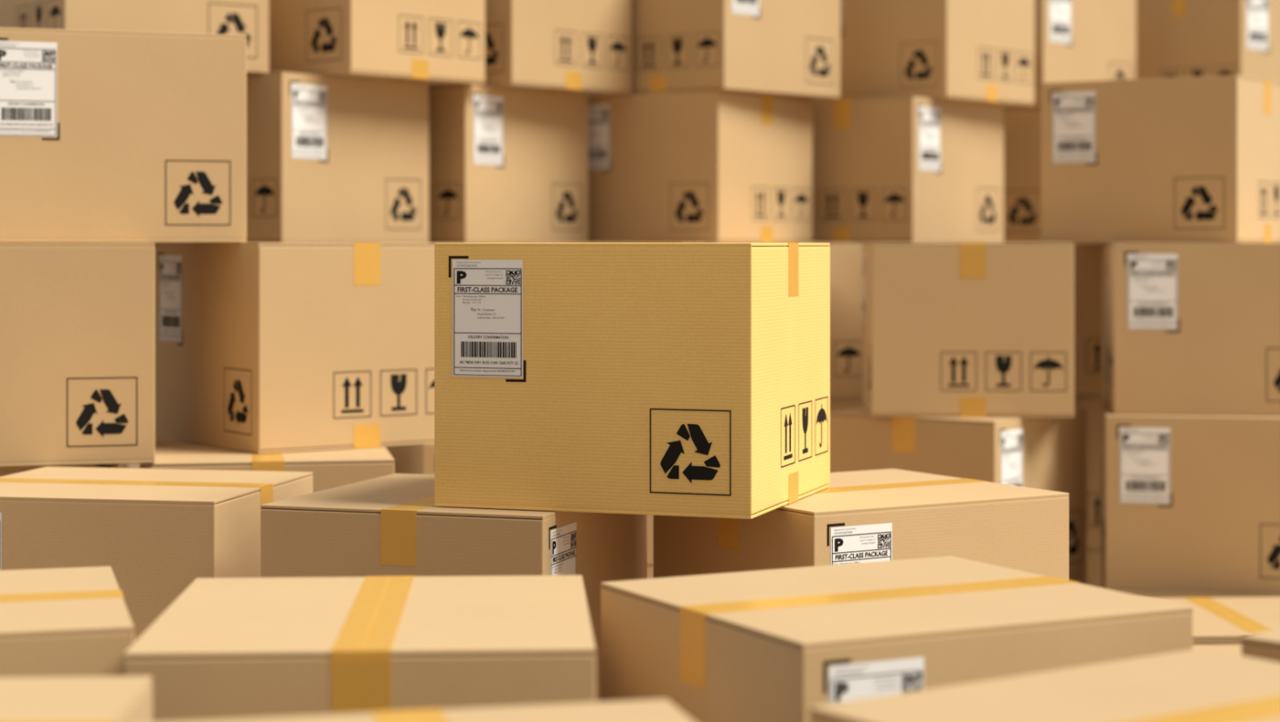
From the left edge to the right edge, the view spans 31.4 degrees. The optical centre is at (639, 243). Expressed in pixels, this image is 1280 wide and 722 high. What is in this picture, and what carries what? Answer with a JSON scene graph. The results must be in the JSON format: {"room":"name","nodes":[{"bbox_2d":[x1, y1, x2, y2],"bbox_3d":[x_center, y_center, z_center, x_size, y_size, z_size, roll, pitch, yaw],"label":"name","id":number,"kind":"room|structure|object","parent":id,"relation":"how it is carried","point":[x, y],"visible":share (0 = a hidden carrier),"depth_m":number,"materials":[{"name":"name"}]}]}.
{"room":"package warehouse","nodes":[
{"label":"package warehouse","id":0,"kind":"room"},
{"bbox_3d":[0.000,1.224,3.500,10.000,0.050,11.000,0,0,0],"label":"floor","id":1,"kind":"structure","parent":0,"visible":0},
{"bbox_2d":[1068,573,1086,585],"bbox_3d":[0.750,0.999,5.437,0.462,0.399,0.501,0,0,35],"label":"cardboard box","id":2,"kind":"object","parent":1,"relation":"on","point":[1081,579],"visible":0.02,"depth_m":5.48,"materials":[{"name":"cardboard"}]},
{"bbox_2d":[830,407,1086,577],"bbox_3d":[0.750,0.599,5.437,0.462,0.399,0.501,0,0,35],"label":"cardboard box","id":3,"kind":"object","parent":2,"relation":"on","point":[1042,453],"visible":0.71,"depth_m":5.26,"materials":[{"name":"cardboard"}]},
{"bbox_2d":[862,243,1074,417],"bbox_3d":[0.775,0.199,5.462,0.462,0.399,0.501,0,0,3],"label":"cardboard box","id":4,"kind":"object","parent":3,"relation":"on","point":[949,330],"visible":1,"depth_m":5.21,"materials":[{"name":"cardboard"}]},
{"bbox_2d":[1084,551,1101,587],"bbox_3d":[1.230,0.999,6.150,0.462,0.399,0.501,0,0,0],"label":"cardboard box","id":5,"kind":"object","parent":1,"relation":"on","point":[1093,573],"visible":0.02,"depth_m":5.90,"materials":[{"name":"cardboard"}]},
{"bbox_2d":[1074,396,1103,551],"bbox_3d":[1.230,0.599,6.150,0.462,0.399,0.501,0,0,0],"label":"cardboard box","id":6,"kind":"object","parent":5,"relation":"on","point":[1092,404],"visible":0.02,"depth_m":5.90,"materials":[{"name":"cardboard"}]},
{"bbox_2d":[1074,243,1102,396],"bbox_3d":[1.230,0.199,6.150,0.462,0.399,0.501,0,0,0],"label":"cardboard box","id":7,"kind":"object","parent":6,"relation":"on","point":[1087,256],"visible":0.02,"depth_m":5.90,"materials":[{"name":"cardboard"}]},
{"bbox_2d":[1101,564,1279,598],"bbox_3d":[1.363,0.999,5.443,0.501,0.399,0.462,0,0,10],"label":"cardboard box","id":8,"kind":"object","parent":1,"relation":"on","point":[1148,593],"visible":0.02,"depth_m":5.23,"materials":[{"name":"cardboard"}]},
{"bbox_2d":[1101,402,1279,592],"bbox_3d":[1.363,0.599,5.443,0.501,0.399,0.462,0,0,10],"label":"cardboard box","id":9,"kind":"object","parent":8,"relation":"on","point":[1189,502],"visible":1,"depth_m":5.23,"materials":[{"name":"cardboard"}]},
{"bbox_2d":[1102,243,1279,416],"bbox_3d":[1.384,0.199,5.493,0.501,0.399,0.462,0,0,8],"label":"cardboard box","id":10,"kind":"object","parent":9,"relation":"on","point":[1188,328],"visible":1,"depth_m":5.28,"materials":[{"name":"cardboard"}]},
{"bbox_2d":[1040,75,1279,242],"bbox_3d":[1.336,-0.201,5.739,0.501,0.399,0.462,0,0,33],"label":"cardboard box","id":11,"kind":"object","parent":10,"relation":"on","point":[1184,159],"visible":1,"depth_m":5.54,"materials":[{"name":"cardboard"}]},
{"bbox_2d":[1151,597,1279,645],"bbox_3d":[1.267,0.999,4.882,0.462,0.399,0.501,0,0,-3],"label":"cardboard box","id":12,"kind":"object","parent":1,"relation":"on","point":[1216,621],"visible":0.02,"depth_m":4.86,"materials":[{"name":"cardboard"}]},
{"bbox_2d":[1192,644,1241,655],"bbox_3d":[1.323,0.999,4.293,0.462,0.399,0.501,0,0,-6],"label":"cardboard box","id":13,"kind":"object","parent":1,"relation":"on","point":[1230,649],"visible":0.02,"depth_m":4.49,"materials":[{"name":"cardboard"}]},
{"bbox_3d":[1.892,0.999,7.337,0.501,0.399,0.462,0,0,-40],"label":"cardboard box","id":14,"kind":"object","parent":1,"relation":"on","visible":0},
{"bbox_3d":[1.892,0.599,7.337,0.501,0.399,0.462,0,0,-40],"label":"cardboard box","id":15,"kind":"object","parent":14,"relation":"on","visible":0},
{"bbox_3d":[1.892,0.199,7.337,0.501,0.399,0.462,0,0,-40],"label":"cardboard box","id":16,"kind":"object","parent":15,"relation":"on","visible":0},
{"bbox_3d":[1.892,-0.201,7.337,0.501,0.399,0.462,0,0,-40],"label":"cardboard box","id":17,"kind":"object","parent":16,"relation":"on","visible":0},
{"bbox_2d":[1136,0,1279,83],"bbox_3d":[1.892,-0.601,7.337,0.501,0.399,0.462,0,0,-40],"label":"cardboard box","id":18,"kind":"object","parent":17,"relation":"on","point":[1175,38],"visible":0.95,"depth_m":7.11,"materials":[{"name":"cardboard"}]},
{"bbox_3d":[-0.863,0.999,5.649,0.462,0.399,0.501,0,0,38],"label":"cardboard box","id":19,"kind":"object","parent":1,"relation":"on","visible":0},
{"bbox_2d":[155,435,422,475],"bbox_3d":[-0.863,0.599,5.649,0.462,0.399,0.501,0,0,38],"label":"cardboard box","id":20,"kind":"object","parent":19,"relation":"on","point":[408,460],"visible":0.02,"depth_m":5.64,"materials":[{"name":"cardboard"}]},
{"bbox_3d":[-0.863,0.199,5.649,0.462,0.399,0.501,0,0,38],"label":"cardboard box","id":21,"kind":"object","parent":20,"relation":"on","visible":0},
{"bbox_2d":[246,71,429,242],"bbox_3d":[-0.863,-0.201,5.649,0.462,0.399,0.501,0,0,38],"label":"cardboard box","id":22,"kind":"object","parent":21,"relation":"on","point":[330,158],"visible":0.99,"depth_m":5.45,"materials":[{"name":"cardboard"}]},
{"bbox_2d":[268,0,484,85],"bbox_3d":[-0.728,-0.601,5.697,0.501,0.399,0.462,0,0,40],"label":"cardboard box","id":23,"kind":"object","parent":22,"relation":"on","point":[433,42],"visible":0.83,"depth_m":5.49,"materials":[{"name":"cardboard"}]},
{"bbox_3d":[-0.472,0.999,6.058,0.462,0.399,0.501,0,0,37],"label":"cardboard box","id":24,"kind":"object","parent":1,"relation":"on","visible":0},
{"bbox_3d":[-0.472,0.599,6.058,0.462,0.399,0.501,0,0,37],"label":"cardboard box","id":25,"kind":"object","parent":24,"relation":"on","visible":0},
{"bbox_3d":[-0.472,0.199,6.058,0.462,0.399,0.501,0,0,37],"label":"cardboard box","id":26,"kind":"object","parent":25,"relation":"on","visible":0},
{"bbox_2d":[428,84,588,242],"bbox_3d":[-0.472,-0.201,6.058,0.462,0.399,0.501,0,0,37],"label":"cardboard box","id":27,"kind":"object","parent":26,"relation":"on","point":[506,164],"visible":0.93,"depth_m":5.85,"materials":[{"name":"cardboard"}]},
{"bbox_2d":[471,0,632,95],"bbox_3d":[-0.359,-0.601,6.088,0.501,0.399,0.462,0,0,41],"label":"cardboard box","id":28,"kind":"object","parent":27,"relation":"on","point":[579,46],"visible":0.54,"depth_m":5.89,"materials":[{"name":"cardboard"}]},
{"bbox_3d":[0.719,0.999,6.539,0.462,0.399,0.501,0,0,39],"label":"cardboard box","id":29,"kind":"object","parent":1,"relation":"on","visible":0},
{"bbox_3d":[0.719,0.599,6.539,0.462,0.399,0.501,0,0,39],"label":"cardboard box","id":30,"kind":"object","parent":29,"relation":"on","visible":0},
{"bbox_3d":[0.719,0.199,6.539,0.462,0.399,0.501,0,0,39],"label":"cardboard box","id":31,"kind":"object","parent":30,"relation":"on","visible":0},
{"bbox_2d":[812,96,1004,242],"bbox_3d":[0.719,-0.201,6.539,0.462,0.399,0.501,0,0,39],"label":"cardboard box","id":32,"kind":"object","parent":31,"relation":"on","point":[906,169],"visible":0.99,"depth_m":6.33,"materials":[{"name":"cardboard"}]},
{"bbox_2d":[812,0,1034,106],"bbox_3d":[0.806,-0.601,6.598,0.501,0.399,0.462,0,0,41],"label":"cardboard box","id":33,"kind":"object","parent":32,"relation":"on","point":[970,51],"visible":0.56,"depth_m":6.40,"materials":[{"name":"cardboard"}]},
{"bbox_3d":[1.122,0.999,7.074,0.501,0.399,0.462,0,0,30],"label":"cardboard box","id":34,"kind":"object","parent":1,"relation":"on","visible":0},
{"bbox_3d":[1.122,0.599,7.074,0.501,0.399,0.462,0,0,30],"label":"cardboard box","id":35,"kind":"object","parent":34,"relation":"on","visible":0},
{"bbox_3d":[1.122,0.199,7.074,0.501,0.399,0.462,0,0,30],"label":"cardboard box","id":36,"kind":"object","parent":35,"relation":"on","visible":0},
{"bbox_2d":[1003,108,1040,242],"bbox_3d":[1.121,-0.201,7.074,0.501,0.399,0.462,0,0,30],"label":"cardboard box","id":37,"kind":"object","parent":36,"relation":"on","point":[1021,127],"visible":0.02,"depth_m":6.80,"materials":[{"name":"cardboard"}]},
{"bbox_2d":[1003,0,1136,110],"bbox_3d":[1.210,-0.601,7.089,0.462,0.399,0.501,0,0,45],"label":"cardboard box","id":38,"kind":"object","parent":37,"relation":"on","point":[1075,40],"visible":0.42,"depth_m":6.90,"materials":[{"name":"cardboard"}]},
{"bbox_3d":[-1.500,0.999,5.330,0.501,0.399,0.462,0,0,0],"label":"cardboard box","id":39,"kind":"object","parent":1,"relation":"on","visible":0},
{"bbox_2d":[118,463,128,468],"bbox_3d":[-1.500,0.599,5.330,0.501,0.399,0.462,0,0,0],"label":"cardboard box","id":40,"kind":"object","parent":39,"relation":"on","point":[120,465],"visible":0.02,"depth_m":5.51,"materials":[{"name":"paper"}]},
{"bbox_3d":[-1.500,0.199,5.330,0.501,0.399,0.462,0,0,0],"label":"cardboard box","id":41,"kind":"object","parent":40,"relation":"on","visible":0},
{"bbox_3d":[-1.500,-0.201,5.330,0.501,0.399,0.462,0,0,0],"label":"cardboard box","id":42,"kind":"object","parent":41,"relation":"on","visible":0},
{"bbox_2d":[0,0,269,74],"bbox_3d":[-1.210,-0.601,5.405,0.501,0.399,0.462,0,0,-35],"label":"cardboard box","id":43,"kind":"object","parent":42,"relation":"on","point":[250,18],"visible":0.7,"depth_m":5.24,"materials":[{"name":"cardboard"}]},
{"bbox_3d":[0.283,0.999,5.956,0.462,0.399,0.501,0,0,-20],"label":"cardboard box","id":44,"kind":"object","parent":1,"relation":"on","visible":0},
{"bbox_2d":[830,400,866,411],"bbox_3d":[0.283,0.599,5.956,0.462,0.399,0.501,0,0,-20],"label":"cardboard box","id":45,"kind":"object","parent":44,"relation":"on","point":[835,405],"visible":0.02,"depth_m":5.78,"materials":[{"name":"cardboard"}]},
{"bbox_2d":[829,243,862,400],"bbox_3d":[0.283,0.199,5.956,0.462,0.399,0.501,0,0,-20],"label":"cardboard box","id":46,"kind":"object","parent":45,"relation":"on","point":[846,259],"visible":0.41,"depth_m":5.78,"materials":[{"name":"cardboard"}]},
{"bbox_3d":[0.111,0.999,6.444,0.462,0.399,0.501,0,0,-20],"label":"cardboard box","id":47,"kind":"object","parent":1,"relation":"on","visible":0},
{"bbox_3d":[0.111,0.599,6.444,0.462,0.399,0.501,0,0,-20],"label":"cardboard box","id":48,"kind":"object","parent":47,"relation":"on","visible":0},
{"bbox_3d":[0.111,0.199,6.444,0.462,0.399,0.501,0,0,-20],"label":"cardboard box","id":49,"kind":"object","parent":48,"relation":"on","visible":0},
{"bbox_2d":[588,89,812,242],"bbox_3d":[0.140,-0.201,6.264,0.501,0.399,0.462,0,0,36],"label":"cardboard box","id":50,"kind":"object","parent":49,"relation":"on","point":[708,166],"visible":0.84,"depth_m":6.07,"materials":[{"name":"cardboard"}]},
{"bbox_2d":[600,0,839,98],"bbox_3d":[0.214,-0.601,6.240,0.462,0.399,0.501,0,0,42],"label":"cardboard box","id":51,"kind":"object","parent":50,"relation":"on","point":[776,47],"visible":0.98,"depth_m":6.04,"materials":[{"name":"cardboard"}]},
{"bbox_3d":[-0.723,0.999,4.406,0.462,0.399,0.501,0,0,-10],"label":"cardboard box","id":52,"kind":"object","parent":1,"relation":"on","visible":0},
{"bbox_2d":[139,440,394,493],"bbox_3d":[-0.723,0.599,4.406,0.462,0.399,0.501,0,0,-10],"label":"cardboard box","id":53,"kind":"object","parent":52,"relation":"on","point":[330,468],"visible":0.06,"depth_m":4.19,"materials":[{"name":"cardboard"}]},
{"bbox_2d":[154,243,434,453],"bbox_3d":[-0.675,0.199,4.637,0.462,0.399,0.501,0,0,-35],"label":"cardboard box","id":54,"kind":"object","parent":53,"relation":"on","point":[260,348],"visible":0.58,"depth_m":4.43,"materials":[{"name":"cardboard"}]},
{"bbox_3d":[-1.284,0.999,4.403,0.501,0.399,0.462,0,0,-8],"label":"cardboard box","id":55,"kind":"object","parent":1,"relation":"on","visible":0},
{"bbox_2d":[0,464,118,476],"bbox_3d":[-1.284,0.599,4.403,0.501,0.399,0.462,0,0,-8],"label":"cardboard box","id":56,"kind":"object","parent":55,"relation":"on","point":[4,471],"visible":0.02,"depth_m":4.19,"materials":[{"name":"cardboard"}]},
{"bbox_2d":[0,243,155,466],"bbox_3d":[-1.179,0.199,4.277,0.501,0.399,0.462,0,0,-15],"label":"cardboard box","id":57,"kind":"object","parent":56,"relation":"on","point":[77,320],"visible":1,"depth_m":4.08,"materials":[{"name":"cardboard"}]},
{"bbox_2d":[0,26,246,242],"bbox_3d":[-1.069,-0.201,4.502,0.501,0.399,0.462,0,0,-20],"label":"cardboard box","id":58,"kind":"object","parent":57,"relation":"on","point":[106,135],"visible":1,"depth_m":4.29,"materials":[{"name":"cardboard"}]},
{"bbox_3d":[-0.201,0.999,4.751,0.501,0.399,0.462,0,0,-5],"label":"cardboard box","id":59,"kind":"object","parent":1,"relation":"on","visible":0},
{"bbox_2d":[422,444,653,579],"bbox_3d":[-0.201,0.599,4.751,0.501,0.399,0.462,0,0,-5],"label":"cardboard box","id":60,"kind":"object","parent":59,"relation":"on","point":[428,449],"visible":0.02,"depth_m":4.54,"materials":[{"name":"cardboard"}]},
{"bbox_3d":[-0.284,0.999,3.639,0.462,0.399,0.501,0,0,18],"label":"cardboard box","id":61,"kind":"object","parent":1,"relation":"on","visible":0},
{"bbox_2d":[260,473,647,702],"bbox_3d":[-0.283,0.599,3.639,0.462,0.399,0.501,0,0,18],"label":"cardboard box","id":62,"kind":"object","parent":61,"relation":"on","point":[391,525],"visible":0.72,"depth_m":3.43,"materials":[{"name":"cardboard"}]},
{"bbox_2d":[434,242,830,519],"bbox_3d":[-0.001,0.199,3.579,0.501,0.399,0.462,0,0,19],"label":"cardboard box","id":63,"kind":"object","parent":62,"relation":"on","point":[655,379],"visible":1,"depth_m":3.37,"materials":[{"name":"cardboard"}]},
{"bbox_3d":[0.354,0.999,3.706,0.501,0.399,0.462,0,0,-31],"label":"cardboard box","id":64,"kind":"object","parent":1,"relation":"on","visible":0},
{"bbox_2d":[653,468,1069,580],"bbox_3d":[0.354,0.599,3.706,0.501,0.399,0.462,0,0,-31],"label":"cardboard box","id":65,"kind":"object","parent":64,"relation":"on","point":[882,515],"visible":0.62,"depth_m":3.56,"materials":[{"name":"cardboard"}]},
{"bbox_3d":[-0.860,0.999,3.793,0.501,0.399,0.462,0,0,11],"label":"cardboard box","id":66,"kind":"object","parent":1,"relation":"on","visible":0},
{"bbox_2d":[0,466,312,642],"bbox_3d":[-0.860,0.599,3.793,0.501,0.399,0.462,0,0,11],"label":"cardboard box","id":67,"kind":"object","parent":66,"relation":"on","point":[158,531],"visible":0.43,"depth_m":3.57,"materials":[{"name":"cardboard"}]},
{"bbox_3d":[-0.286,0.999,2.477,0.462,0.399,0.501,0,0,-3],"label":"cardboard box","id":68,"kind":"object","parent":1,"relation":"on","visible":0},
{"bbox_2d":[123,575,595,721],"bbox_3d":[-0.286,0.599,2.477,0.462,0.399,0.501,0,0,-3],"label":"cardboard box","id":69,"kind":"object","parent":68,"relation":"on","point":[225,648],"visible":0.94,"depth_m":2.24,"materials":[{"name":"cardboard"}]},
{"bbox_3d":[0.280,0.999,2.588,0.501,0.399,0.462,0,0,-27],"label":"cardboard box","id":70,"kind":"object","parent":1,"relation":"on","visible":0},
{"bbox_2d":[600,556,1192,721],"bbox_3d":[0.280,0.599,2.588,0.501,0.399,0.462,0,0,-27],"label":"cardboard box","id":71,"kind":"object","parent":70,"relation":"on","point":[770,646],"visible":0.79,"depth_m":2.46,"materials":[{"name":"cardboard"}]},
{"bbox_3d":[-0.831,0.999,2.524,0.501,0.399,0.462,0,0,-16],"label":"cardboard box","id":72,"kind":"object","parent":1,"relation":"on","visible":0},
{"bbox_2d":[0,566,134,678],"bbox_3d":[-0.831,0.599,2.524,0.501,0.399,0.462,0,0,-16],"label":"cardboard box","id":73,"kind":"object","parent":72,"relation":"on","point":[61,622],"visible":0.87,"depth_m":2.38,"materials":[{"name":"cardboard"}]},
{"bbox_3d":[-0.687,0.999,1.858,0.501,0.399,0.462,0,0,-3],"label":"cardboard box","id":74,"kind":"object","parent":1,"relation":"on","visible":0},
{"bbox_2d":[0,676,152,721],"bbox_3d":[-0.687,0.599,1.858,0.501,0.399,0.462,0,0,-3],"label":"cardboard box","id":75,"kind":"object","parent":74,"relation":"on","point":[91,699],"visible":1,"depth_m":2.01,"materials":[{"name":"cardboard"}]},
{"bbox_3d":[-0.144,0.999,1.700,0.462,0.399,0.501,0,0,-13],"label":"cardboard box","id":76,"kind":"object","parent":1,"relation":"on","visible":0},
{"bbox_2d":[179,699,693,721],"bbox_3d":[-0.144,0.599,1.700,0.462,0.399,0.501,0,0,-13],"label":"cardboard box","id":77,"kind":"object","parent":76,"relation":"on","point":[656,710],"visible":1,"depth_m":1.93,"materials":[{"name":"cardboard"}]},
{"bbox_3d":[0.482,0.999,1.915,0.501,0.399,0.462,0,0,-35],"label":"cardboard box","id":78,"kind":"object","parent":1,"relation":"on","visible":0},
{"bbox_2d":[809,648,1279,721],"bbox_3d":[0.482,0.599,1.915,0.501,0.399,0.462,0,0,-35],"label":"cardboard box","id":79,"kind":"object","parent":78,"relation":"on","point":[1201,685],"visible":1,"depth_m":2.00,"materials":[{"name":"cardboard"}]},
{"bbox_3d":[0.949,0.999,2.324,0.462,0.399,0.501,0,0,45],"label":"cardboard box","id":80,"kind":"object","parent":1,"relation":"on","visible":0},
{"bbox_2d":[1241,627,1279,662],"bbox_3d":[0.949,0.599,2.324,0.462,0.399,0.501,0,0,45],"label":"cardboard box","id":81,"kind":"object","parent":80,"relation":"on","point":[1264,646],"visible":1,"depth_m":2.30,"materials":[{"name":"cardboard"}]}
]}

